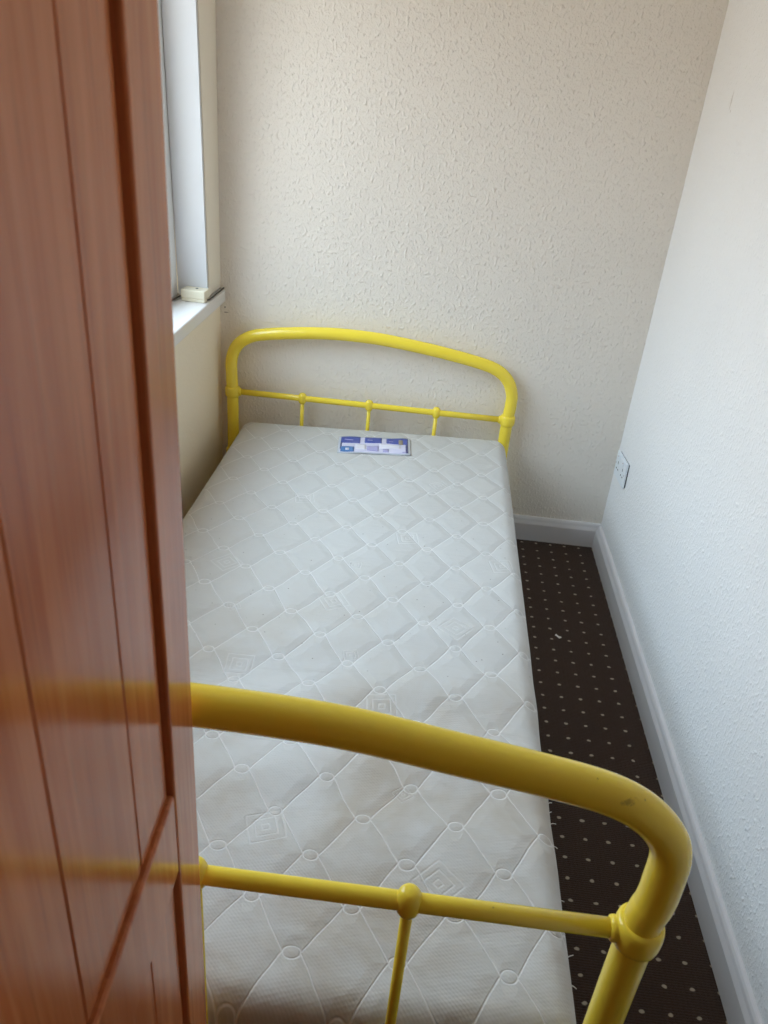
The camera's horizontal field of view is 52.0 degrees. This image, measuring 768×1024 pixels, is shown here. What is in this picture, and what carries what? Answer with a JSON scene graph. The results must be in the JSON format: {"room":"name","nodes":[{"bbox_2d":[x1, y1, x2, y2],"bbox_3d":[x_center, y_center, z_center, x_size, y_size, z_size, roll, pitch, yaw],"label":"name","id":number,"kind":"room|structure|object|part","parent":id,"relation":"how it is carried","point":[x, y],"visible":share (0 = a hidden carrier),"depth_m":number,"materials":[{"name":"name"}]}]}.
{"room":"bedroom","nodes":[
{"label":"bedroom","id":0,"kind":"room"},
{"bbox_2d":[174,225,222,518],"bbox_3d":[-0.798,-0.359,1.081,0.315,2.360,3.060,6,29,2],"label":"wall","id":1,"kind":"structure","parent":0,"point":[198,355],"depth_m":2.52,"materials":[{"name":"beige paint"}]},
{"bbox_2d":[161,0,207,294],"bbox_3d":[-0.548,-1.218,2.141,0.093,1.271,0.072,6,29,2],"label":"trim","id":2,"kind":"structure","parent":1,"relation":"attached to","point":[179,17],"depth_m":2.23,"materials":[{"name":"white paint"}]},
{"bbox_2d":[158,0,224,346],"bbox_3d":[-0.655,-0.863,1.518,0.215,1.314,1.789,6,29,2],"label":"window","id":3,"kind":"structure","parent":1,"relation":"in","point":[187,315],"depth_m":2.30,"materials":[{"name":"white paint"}]},
{"bbox_3d":[-0.694,-0.859,1.462,0.063,1.274,1.600,6,29,2],"label":"frame","id":4,"kind":"part","parent":3,"relation":"part of","materials":[{"name":"white plastic"}]},
{"bbox_2d":[172,286,223,302],"bbox_3d":[-0.586,-0.689,2.463,0.105,0.036,0.265,8,29,6],"label":"junction box","id":5,"kind":"object","parent":3,"relation":"on","point":[188,293],"visible":0.98,"depth_m":2.42,"materials":[{"name":"beige plastic"}]},
{"bbox_3d":[-0.583,-0.677,2.432,0.076,0.026,0.050,8,29,6],"label":"lid","id":6,"kind":"part","parent":5,"relation":"part of","materials":[{"name":"beige plastic"}]},
{"bbox_3d":[-0.707,-0.306,1.823,0.215,0.040,1.789,6,29,2],"label":"sill","id":7,"kind":"part","parent":3,"relation":"part of","materials":[{"name":"white paint"}]},
{"bbox_2d":[197,0,220,294],"bbox_3d":[-0.491,-1.370,2.133,0.015,1.546,0.204,6,29,2],"label":"window frame","id":8,"kind":"structure","parent":1,"relation":"attached to","point":[206,9],"depth_m":2.30,"materials":[{"name":"beige paint"}]},
{"bbox_2d":[215,0,728,523],"bbox_3d":[0.094,-1.025,2.448,1.840,2.360,0.120,6,29,2],"label":"wall","id":9,"kind":"structure","parent":0,"point":[501,182],"depth_m":2.41,"materials":[{"name":"beige paint"}]},
{"bbox_2d":[513,514,600,546],"bbox_3d":[0.094,0.010,2.926,1.405,0.094,0.018,6,29,2],"label":"baseboard","id":10,"kind":"structure","parent":9,"relation":"attached to","point":[532,528],"depth_m":2.90,"materials":[{"name":"white paint"}]},
{"bbox_2d":[516,539,727,1023],"bbox_3d":[-0.198,1.112,1.022,1.840,0.060,4.690,6,29,2],"label":"floor","id":11,"kind":"structure","parent":0,"point":[587,710],"depth_m":1.98,"materials":[{"name":"brown carpet"}]},
{"bbox_2d":[0,0,206,1023],"bbox_3d":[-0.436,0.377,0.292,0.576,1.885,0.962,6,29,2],"label":"door","id":12,"kind":"structure","parent":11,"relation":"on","point":[101,915],"depth_m":0.42,"materials":[{"name":"red wood"}]},
{"bbox_3d":[-0.196,0.358,0.540,0.021,0.096,0.332,5,29,-1],"label":"door rail","id":13,"kind":"part","parent":12,"relation":"part of","materials":[{"name":"red wood"}]},
{"bbox_3d":[-0.227,0.674,0.713,0.015,0.621,0.320,5,29,-1],"label":"panel","id":14,"kind":"part","parent":12,"relation":"part of","materials":[{"name":"red wood"}]},
{"bbox_2d":[190,327,692,1023],"bbox_3d":[-0.136,0.103,1.826,1.002,0.945,2.049,6,29,2],"label":"frame","id":15,"kind":"object","parent":11,"relation":"on","point":[636,932],"visible":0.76,"depth_m":0.78,"materials":[{"name":"yellow metal"}]},
{"bbox_3d":[-0.051,-0.366,2.703,0.920,0.021,0.021,6,29,2],"label":"cross rail","id":16,"kind":"part","parent":15,"relation":"part of","materials":[{"name":"yellow metal"}]},
{"bbox_3d":[-0.059,-0.278,2.751,0.997,0.715,0.040,6,29,2],"label":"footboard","id":17,"kind":"part","parent":15,"relation":"part of","materials":[{"name":"yellow metal"}]},
{"bbox_2d":[183,422,576,1023],"bbox_3d":[-0.118,0.249,1.904,0.928,0.215,1.953,6,29,2],"label":"mattress","id":18,"kind":"object","parent":15,"relation":"on","point":[376,571],"visible":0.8,"depth_m":1.51,"materials":[{"name":"white fabric"}]},
{"bbox_3d":[-0.076,-0.212,2.554,0.033,0.004,0.042,4,29,-2],"label":"label panel","id":19,"kind":"part","parent":18,"relation":"part of","materials":[{"name":"white"}]},
{"bbox_2d":[367,446,378,451],"bbox_3d":[-0.036,-0.206,2.546,0.038,0.005,0.040,4,29,-2],"label":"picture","id":20,"kind":"object","parent":18,"relation":"on","point":[369,448],"depth_m":2.54,"materials":[{"name":"white"}]},
{"bbox_2d":[339,437,407,453],"bbox_3d":[-0.032,-0.218,2.571,0.229,0.012,0.135,6,29,2],"label":"label","id":21,"kind":"object","parent":18,"relation":"on","point":[347,445],"depth_m":2.57,"materials":[{"name":"blue"}]},
{"bbox_3d":[0.019,-0.213,2.563,0.068,0.005,0.034,4,29,-2],"label":"label panel","id":22,"kind":"part","parent":18,"relation":"part of","materials":[{"name":"white"}]},
{"bbox_3d":[-0.204,0.390,0.849,0.920,0.021,0.021,6,29,2],"label":"cross rail","id":23,"kind":"part","parent":15,"relation":"part of","materials":[{"name":"yellow metal"}]},
{"bbox_3d":[-0.219,0.570,0.947,1.000,0.934,0.040,6,29,2],"label":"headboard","id":24,"kind":"part","parent":15,"relation":"part of","materials":[{"name":"yellow metal"}]},
{"bbox_2d":[601,0,767,1023],"bbox_3d":[0.813,-0.178,1.022,0.120,2.360,3.060,6,29,2],"label":"wall","id":25,"kind":"structure","parent":0,"point":[686,534],"depth_m":1.86,"materials":[{"name":"white paint"}]},
{"bbox_2d":[614,450,629,487],"bbox_3d":[0.801,-0.146,2.660,0.015,0.097,0.153,6,29,2],"label":"wall socket","id":26,"kind":"object","parent":25,"relation":"attached to","point":[621,469],"visible":1,"depth_m":2.64,"materials":[{"name":"grey plastic"}]},
{"bbox_2d":[592,526,762,1023],"bbox_3d":[0.652,0.809,1.558,0.018,0.094,3.042,6,29,2],"label":"baseboard","id":27,"kind":"structure","parent":25,"relation":"attached to","point":[737,997],"depth_m":1.77,"materials":[{"name":"white paint"}]}
]}

